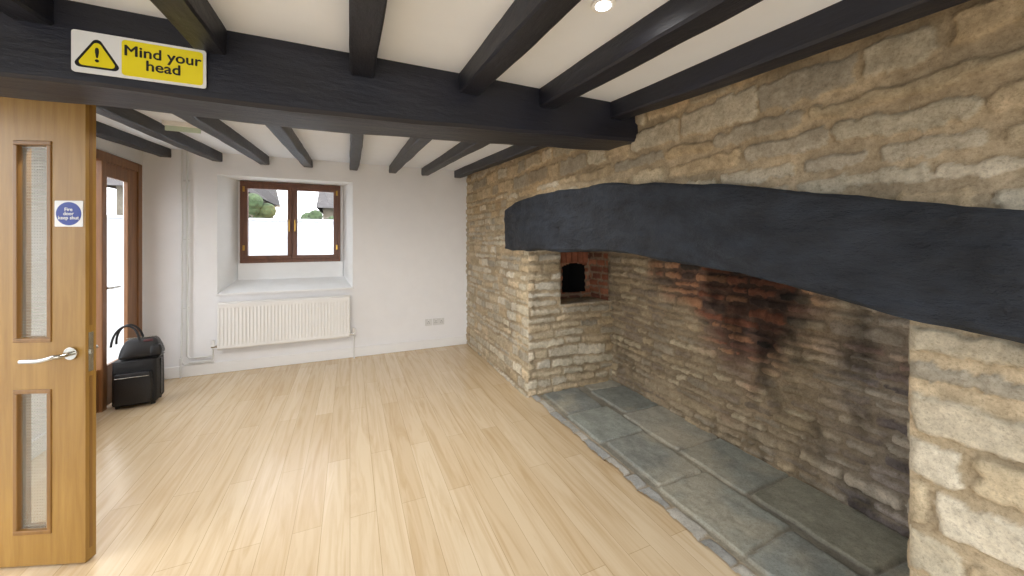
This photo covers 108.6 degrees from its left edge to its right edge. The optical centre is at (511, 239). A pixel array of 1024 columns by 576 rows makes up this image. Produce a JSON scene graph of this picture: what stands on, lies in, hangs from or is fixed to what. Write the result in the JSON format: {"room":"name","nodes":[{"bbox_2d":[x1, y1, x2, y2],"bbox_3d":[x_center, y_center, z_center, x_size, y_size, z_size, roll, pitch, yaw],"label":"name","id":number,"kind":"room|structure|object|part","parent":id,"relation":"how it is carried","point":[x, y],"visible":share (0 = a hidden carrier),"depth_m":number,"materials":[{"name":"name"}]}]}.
{"room":"traditional dwelling","nodes":[
{"label":"traditional dwelling","id":0,"kind":"room"},
{"bbox_2d":[31,137,142,440],"bbox_3d":[-2.351,0.150,0.549,0.120,2.500,6.700,0,0,-24],"label":"wall","id":1,"kind":"structure","parent":0,"point":[128,153],"depth_m":2.44,"materials":[{"name":"white paint"}]},
{"bbox_2d":[31,432,45,459],"bbox_3d":[-2.966,1.343,2.119,0.018,0.115,1.110,0,0,-24],"label":"baseboard","id":2,"kind":"structure","parent":1,"relation":"attached to","point":[44,435],"depth_m":2.40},
{"bbox_2d":[96,163,136,412],"bbox_3d":[-3.412,0.370,3.098,0.030,2.040,0.900,0,0,-24],"label":"leaf","id":3,"kind":"object","parent":1,"relation":"attached to","point":[129,177],"visible":0.3,"depth_m":3.38,"materials":[{"name":"brown wood"}]},
{"bbox_2d":[96,149,141,412],"bbox_3d":[-3.419,0.335,3.100,0.080,2.130,1.030,0,0,-24],"label":"frame","id":4,"kind":"object","parent":1,"relation":"attached to","point":[102,158],"visible":0.34,"depth_m":3.00,"materials":[{"name":"brown wood"}]},
{"bbox_2d":[143,149,466,367],"bbox_3d":[-2.126,0.150,4.494,3.770,2.500,0.340,0,0,-24],"label":"wall","id":5,"kind":"structure","parent":0,"point":[410,238],"depth_m":4.40,"materials":[{"name":"white paint"}]},
{"bbox_2d":[180,149,213,377],"bbox_3d":[-3.242,0.240,3.793,0.278,2.321,0.042,0,0,-24],"label":"pipes","id":6,"kind":"object","parent":5,"relation":"attached to","point":[182,180],"visible":0.91,"depth_m":3.74,"materials":[{"name":"metal"}]},
{"bbox_2d":[243,184,291,259],"bbox_3d":[-2.845,-0.205,4.297,0.481,0.860,0.052,0,0,-24],"label":"casement","id":7,"kind":"object","parent":5,"relation":"attached to","point":[246,256],"visible":0.98,"depth_m":4.24,"materials":[{"name":"brown wood"}]},
{"bbox_2d":[189,295,355,363],"bbox_3d":[-2.571,1.026,4.057,1.563,0.749,0.098,0,0,-24],"label":"radiator","id":8,"kind":"object","parent":5,"relation":"attached to","point":[240,324],"visible":1,"depth_m":4.03,"materials":[{"name":"metal"}]},
{"bbox_3d":[-2.470,0.896,4.054,1.255,0.483,0.012,0,0,-24],"label":"panel","id":9,"kind":"part","parent":8,"relation":"part of","materials":[{"name":"metal"}]},
{"bbox_2d":[219,295,348,302],"bbox_3d":[-2.483,0.655,4.084,1.255,0.008,0.056,0,0,-24],"label":"grille","id":10,"kind":"object","parent":8,"relation":"attached to","point":[304,299],"depth_m":4.09,"materials":[{"name":"metal"}]},
{"bbox_2d":[217,175,352,293],"bbox_3d":[-2.570,-0.060,4.288,1.310,1.260,0.320,0,0,-24],"label":"window reveal","id":11,"kind":"structure","parent":5,"relation":"in","point":[227,185],"depth_m":4.16,"materials":[{"name":"white paint"}]},
{"bbox_2d":[216,287,353,295],"bbox_3d":[-2.506,0.579,4.142,1.330,0.026,0.038,0,0,-24],"label":"window sill","id":12,"kind":"structure","parent":5,"relation":"attached to","point":[347,288],"depth_m":4.11,"materials":[{"name":"white paint"}]},
{"bbox_2d":[240,181,339,262],"bbox_3d":[-2.630,-0.205,4.417,1.035,0.940,0.075,0,0,-24],"label":"frame","id":13,"kind":"object","parent":5,"relation":"attached to","point":[292,185],"visible":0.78,"depth_m":4.37,"materials":[{"name":"brown wood"}]},
{"bbox_2d":[238,180,342,279],"bbox_3d":[-2.633,-0.060,4.430,1.310,1.260,0.070,0,0,-24],"label":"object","id":14,"kind":"structure","parent":5,"relation":"in","point":[246,271],"depth_m":4.39,"materials":[{"name":"white paint"}]},
{"bbox_2d":[164,335,466,378],"bbox_3d":[-2.124,1.343,4.298,3.305,0.115,0.020,0,0,-24],"label":"baseboard","id":15,"kind":"structure","parent":5,"relation":"attached to","point":[280,360],"depth_m":4.18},
{"bbox_2d":[293,187,337,258],"bbox_3d":[-2.396,-0.205,4.494,0.481,0.860,0.052,0,0,-24],"label":"casement","id":16,"kind":"object","parent":5,"relation":"attached to","point":[295,189],"visible":0.95,"depth_m":4.47,"materials":[{"name":"brown wood"}]},
{"bbox_2d":[425,319,431,325],"bbox_3d":[-1.080,1.065,4.761,0.086,0.086,0.015,0,0,-24],"label":"wall socket","id":17,"kind":"object","parent":5,"relation":"attached to","point":[428,322],"visible":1,"depth_m":4.76,"materials":[{"name":"plastic"}]},
{"bbox_2d":[433,318,443,324],"bbox_3d":[-0.961,1.065,4.813,0.146,0.086,0.015,0,0,-24],"label":"wall socket","id":18,"kind":"object","parent":5,"relation":"attached to","point":[436,321],"visible":1,"depth_m":4.81,"materials":[{"name":"plastic"}]},
{"bbox_2d":[0,344,740,575],"bbox_3d":[-0.385,1.450,1.470,4.520,0.100,6.800,0,0,-24],"label":"floor","id":19,"kind":"structure","parent":0,"point":[429,461],"depth_m":2.12,"materials":[{"name":"brown wood"}]},
{"bbox_2d":[0,97,95,567],"bbox_3d":[-2.241,0.382,1.580,0.801,2.020,0.044,0,0,-4],"label":"leaf","id":20,"kind":"object","parent":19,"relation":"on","point":[66,125],"depth_m":1.58,"materials":[{"name":"brown wood"}]},
{"bbox_2d":[13,140,51,535],"bbox_3d":[-2.050,0.417,1.594,0.150,1.682,0.052,0,0,-4],"label":"beads","id":21,"kind":"object","parent":20,"relation":"attached to","point":[17,147],"visible":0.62,"depth_m":1.57,"materials":[{"name":"brown wood"}]},
{"bbox_2d":[21,146,46,528],"bbox_3d":[-2.049,0.417,1.585,0.118,1.650,0.006,0,0,-4],"label":"pane","id":22,"kind":"object","parent":21,"relation":"in","point":[25,147],"visible":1,"depth_m":1.58,"materials":[{"name":"clear glass"}]},
{"bbox_2d":[18,352,71,363],"bbox_3d":[-1.955,0.495,1.544,0.149,0.035,0.060,0,0,-4],"label":"lever","id":23,"kind":"object","parent":20,"relation":"attached to","point":[53,357],"visible":1,"depth_m":1.52,"materials":[{"name":"metal"}]},
{"bbox_2d":[55,201,82,226],"bbox_3d":[-1.905,-0.113,1.582,0.112,0.112,0.002,0,0,-4],"label":"notice plate","id":24,"kind":"object","parent":20,"relation":"attached to","point":[79,223],"visible":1,"depth_m":1.58,"materials":[{"name":"white plastic"}]},
{"bbox_2d":[56,202,80,224],"bbox_3d":[-1.904,-0.113,1.581,0.100,0.100,0.002,0,0,-4],"label":"disc","id":25,"kind":"object","parent":24,"relation":"attached to","point":[75,209],"depth_m":1.58,"materials":[{"name":"blue plastic"}]},
{"bbox_2d":[58,209,78,218],"bbox_3d":[-1.904,-0.111,1.580,0.081,0.055,0.002,0,0,-3],"label":"lettering","id":26,"kind":"object","parent":24,"relation":"attached to","point":[65,209],"depth_m":1.58},
{"bbox_2d":[63,347,78,359],"bbox_3d":[-1.892,0.487,1.579,0.054,0.054,0.010,0,0,-4],"label":"rose","id":27,"kind":"object","parent":20,"relation":"attached to","point":[75,352],"visible":0.88,"depth_m":1.57,"materials":[{"name":"metal"}]},
{"bbox_3d":[-1.842,0.377,1.610,0.002,1.930,0.012,0,0,-3],"label":"edge strip","id":28,"kind":"part","parent":20,"relation":"part of","materials":[{"name":"brown wood"}]},
{"bbox_2d":[88,331,93,371],"bbox_3d":[-1.839,0.487,1.610,0.009,0.170,0.020,0,0,-4],"label":"latch plate","id":29,"kind":"object","parent":20,"relation":"attached to","point":[90,334],"visible":1,"depth_m":1.61,"materials":[{"name":"metal"}]},
{"bbox_2d":[111,352,164,409],"bbox_3d":[-3.196,1.201,3.147,0.292,0.397,0.254,0,0,-28],"label":"case","id":30,"kind":"object","parent":19,"relation":"on","point":[136,381],"visible":0.95,"depth_m":3.07,"materials":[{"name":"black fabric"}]},
{"bbox_2d":[109,324,164,359],"bbox_3d":[-3.197,0.858,3.155,0.324,0.280,0.188,0,0,-32],"label":"handbag","id":31,"kind":"object","parent":30,"relation":"on","point":[148,346],"visible":1,"depth_m":3.11,"materials":[{"name":"black leather"}]},
{"bbox_2d":[528,161,909,575],"bbox_3d":[1.063,0.410,2.451,1.020,1.980,3.630,0,0,-24],"label":"fireplace","id":32,"kind":"object","parent":19,"relation":"on","point":[770,420],"visible":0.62,"depth_m":2.24,"materials":[{"name":"stone"}]},
{"bbox_2d":[561,252,587,292],"bbox_3d":[0.570,0.365,3.993,0.520,0.570,0.410,0,0,-24],"label":"oven","id":33,"kind":"object","parent":32,"relation":"in","point":[574,265],"depth_m":3.99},
{"bbox_2d":[504,182,1023,343],"bbox_3d":[0.942,-0.045,1.759,0.426,0.655,4.160,0,0,-24],"label":"mantel beam","id":34,"kind":"structure","parent":32,"relation":"attached to","point":[939,264],"depth_m":1.18,"materials":[{"name":"wood"}]},
{"bbox_2d":[71,0,841,170],"bbox_3d":[-0.788,-0.813,1.456,3.770,0.562,7.100,0,0,-24],"label":"ceiling","id":35,"kind":"structure","parent":0,"point":[444,35],"depth_m":1.30,"materials":[{"name":"paint"}]},
{"bbox_2d":[0,0,53,25],"bbox_3d":[-0.726,-0.592,-0.489,0.102,0.308,3.490,0,0,-24],"label":"joist","id":36,"kind":"object","parent":35,"relation":"attached to","point":[33,11],"depth_m":1.05,"materials":[{"name":"black wood"}]},
{"bbox_2d":[96,121,170,157],"bbox_3d":[-2.887,-0.797,2.335,0.100,0.278,3.000,0,0,-24],"label":"joist","id":37,"kind":"object","parent":35,"relation":"attached to","point":[103,131],"depth_m":3.05,"materials":[{"name":"black wood"}]},
{"bbox_2d":[96,105,222,161],"bbox_3d":[-2.506,-0.796,2.503,0.102,0.273,3.000,0,0,-24],"label":"joist","id":38,"kind":"object","parent":35,"relation":"attached to","point":[131,118],"depth_m":2.61,"materials":[{"name":"black wood"}]},
{"bbox_2d":[162,120,200,133],"bbox_3d":[-2.347,-0.804,2.627,0.220,0.065,0.050,0,0,-24],"label":"exit sign","id":39,"kind":"object","parent":35,"relation":"attached to","point":[169,125],"visible":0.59,"depth_m":2.61,"materials":[{"name":"green plastic"}]},
{"bbox_2d":[150,0,226,55],"bbox_3d":[-0.339,-0.592,-0.319,0.104,0.309,3.490,0,0,-24],"label":"joist","id":40,"kind":"object","parent":35,"relation":"attached to","point":[197,21],"depth_m":1.10,"materials":[{"name":"black wood"}]},
{"bbox_2d":[173,114,269,164],"bbox_3d":[-2.116,-0.796,2.674,0.101,0.276,3.000,0,0,-24],"label":"joist","id":41,"kind":"object","parent":35,"relation":"attached to","point":[216,128],"depth_m":2.72,"materials":[{"name":"black wood"}]},
{"bbox_2d":[266,125,312,167],"bbox_3d":[-1.732,-0.791,2.843,0.100,0.278,3.000,0,0,-24],"label":"joist","id":42,"kind":"object","parent":35,"relation":"attached to","point":[286,135],"depth_m":2.91,"materials":[{"name":"black wood"}]},
{"bbox_2d":[0,0,637,150],"bbox_3d":[-0.868,-0.614,1.475,3.340,0.281,0.262,0,0,-24],"label":"ceiling beam","id":43,"kind":"structure","parent":35,"relation":"attached to","point":[258,80],"depth_m":1.39,"materials":[{"name":"black paint"}]},
{"bbox_2d":[71,29,206,88],"bbox_3d":[-1.189,-0.578,1.184,0.328,0.128,0.006,0,0,-24],"label":"sign","id":44,"kind":"object","parent":43,"relation":"attached to","point":[91,52],"visible":1,"depth_m":1.18,"materials":[{"name":"yellow plastic"}]},
{"bbox_3d":[-1.140,-0.578,1.204,0.205,0.112,0.001,0,0,-24],"label":"yellow panel","id":45,"kind":"part","parent":44,"relation":"part of","materials":[{"name":"yellow plastic"}]},
{"bbox_2d":[349,134,363,170],"bbox_3d":[-1.288,-0.792,3.039,0.101,0.281,3.000,0,0,-24],"label":"joist","id":46,"kind":"object","parent":35,"relation":"attached to","point":[356,140],"depth_m":3.05,"materials":[{"name":"black wood"}]},
{"bbox_2d":[349,0,386,77],"bbox_3d":[0.105,-0.594,-0.123,0.103,0.301,3.490,0,0,-24],"label":"joist","id":47,"kind":"object","parent":35,"relation":"attached to","point":[366,17],"depth_m":1.11,"materials":[{"name":"black wood"}]},
{"bbox_2d":[389,138,431,173],"bbox_3d":[-0.886,-0.793,3.216,0.100,0.276,3.000,0,0,-24],"label":"joist","id":48,"kind":"object","parent":35,"relation":"attached to","point":[412,146],"depth_m":3.22,"materials":[{"name":"black wood"}]},
{"bbox_2d":[421,142,488,175],"bbox_3d":[-0.520,-0.796,3.377,0.100,0.274,3.000,0,0,-24],"label":"joist","id":49,"kind":"object","parent":35,"relation":"attached to","point":[462,149],"depth_m":3.36,"materials":[{"name":"black wood"}]},
{"bbox_2d":[454,145,545,177],"bbox_3d":[-0.127,-0.793,3.550,0.099,0.273,3.000,0,0,-24],"label":"joist","id":50,"kind":"object","parent":35,"relation":"attached to","point":[515,151],"depth_m":3.52,"materials":[{"name":"black wood"}]},
{"bbox_2d":[459,0,580,95],"bbox_3d":[0.508,-0.593,0.054,0.103,0.308,3.490,0,0,-24],"label":"joist","id":51,"kind":"object","parent":35,"relation":"attached to","point":[525,22],"depth_m":1.15,"materials":[{"name":"black wood"}]},
{"bbox_2d":[591,0,615,12],"bbox_3d":[0.268,-0.689,1.079,0.072,0.010,0.072,0,0,-24],"label":"recessed light","id":52,"kind":"object","parent":35,"relation":"in","point":[597,6],"visible":1,"depth_m":1.08,"materials":[{"name":"white"}]},
{"bbox_2d":[539,0,762,108],"bbox_3d":[0.873,-0.594,0.215,0.105,0.305,3.490,0,0,-24],"label":"joist","id":53,"kind":"object","parent":35,"relation":"attached to","point":[675,22],"depth_m":1.18,"materials":[{"name":"black wood"}]},
{"bbox_2d":[610,0,969,119],"bbox_3d":[1.265,-0.592,0.388,0.102,0.307,3.490,0,0,-24],"label":"joist","id":54,"kind":"object","parent":35,"relation":"attached to","point":[843,22],"depth_m":1.19,"materials":[{"name":"black wood"}]},
{"bbox_2d":[466,0,1023,575],"bbox_3d":[0.533,0.175,2.372,0.040,2.450,5.712,0,0,-24],"label":"wall","id":55,"kind":"structure","parent":0,"point":[941,92],"depth_m":1.03,"materials":[{"name":"stone"}]},
{"label":"outside","id":56,"kind":"structure","parent":0,"visible":0},
{"bbox_2d":[107,322,122,363],"bbox_3d":[-4.029,1.600,9.152,60.000,0.200,60.000,0,0,-24],"label":"ground","id":57,"kind":"structure","parent":56,"point":[112,353],"depth_m":5.44,"materials":[{"name":"white"}]},
{"bbox_2d":[107,178,280,217],"bbox_3d":[-10.181,-0.850,12.454,3.200,4.700,5.600,0,0,-24],"label":"cottage","id":58,"kind":"structure","parent":57,"relation":"on","point":[269,196],"depth_m":10.07,"materials":[{"name":"stone"}]},
{"bbox_2d":[107,215,332,322],"bbox_3d":[-7.327,0.525,6.717,20.000,1.950,0.260,0,0,-24],"label":"film","id":59,"kind":"structure","parent":57,"relation":"on","point":[267,236],"depth_m":7.57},
{"bbox_2d":[249,193,332,218],"bbox_3d":[-5.246,0.243,10.276,4.670,2.890,1.497,0,0,-24],"label":"hedge","id":60,"kind":"object","parent":57,"relation":"on","point":[257,208],"visible":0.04,"depth_m":9.29,"materials":[{"name":"green plant"}]},
{"bbox_2d":[316,192,332,218],"bbox_3d":[-5.358,-1.000,16.762,5.900,5.000,5.600,0,0,-24],"label":"cottage","id":61,"kind":"structure","parent":57,"relation":"on","point":[324,205],"depth_m":13.49,"materials":[{"name":"stone"}]}
]}

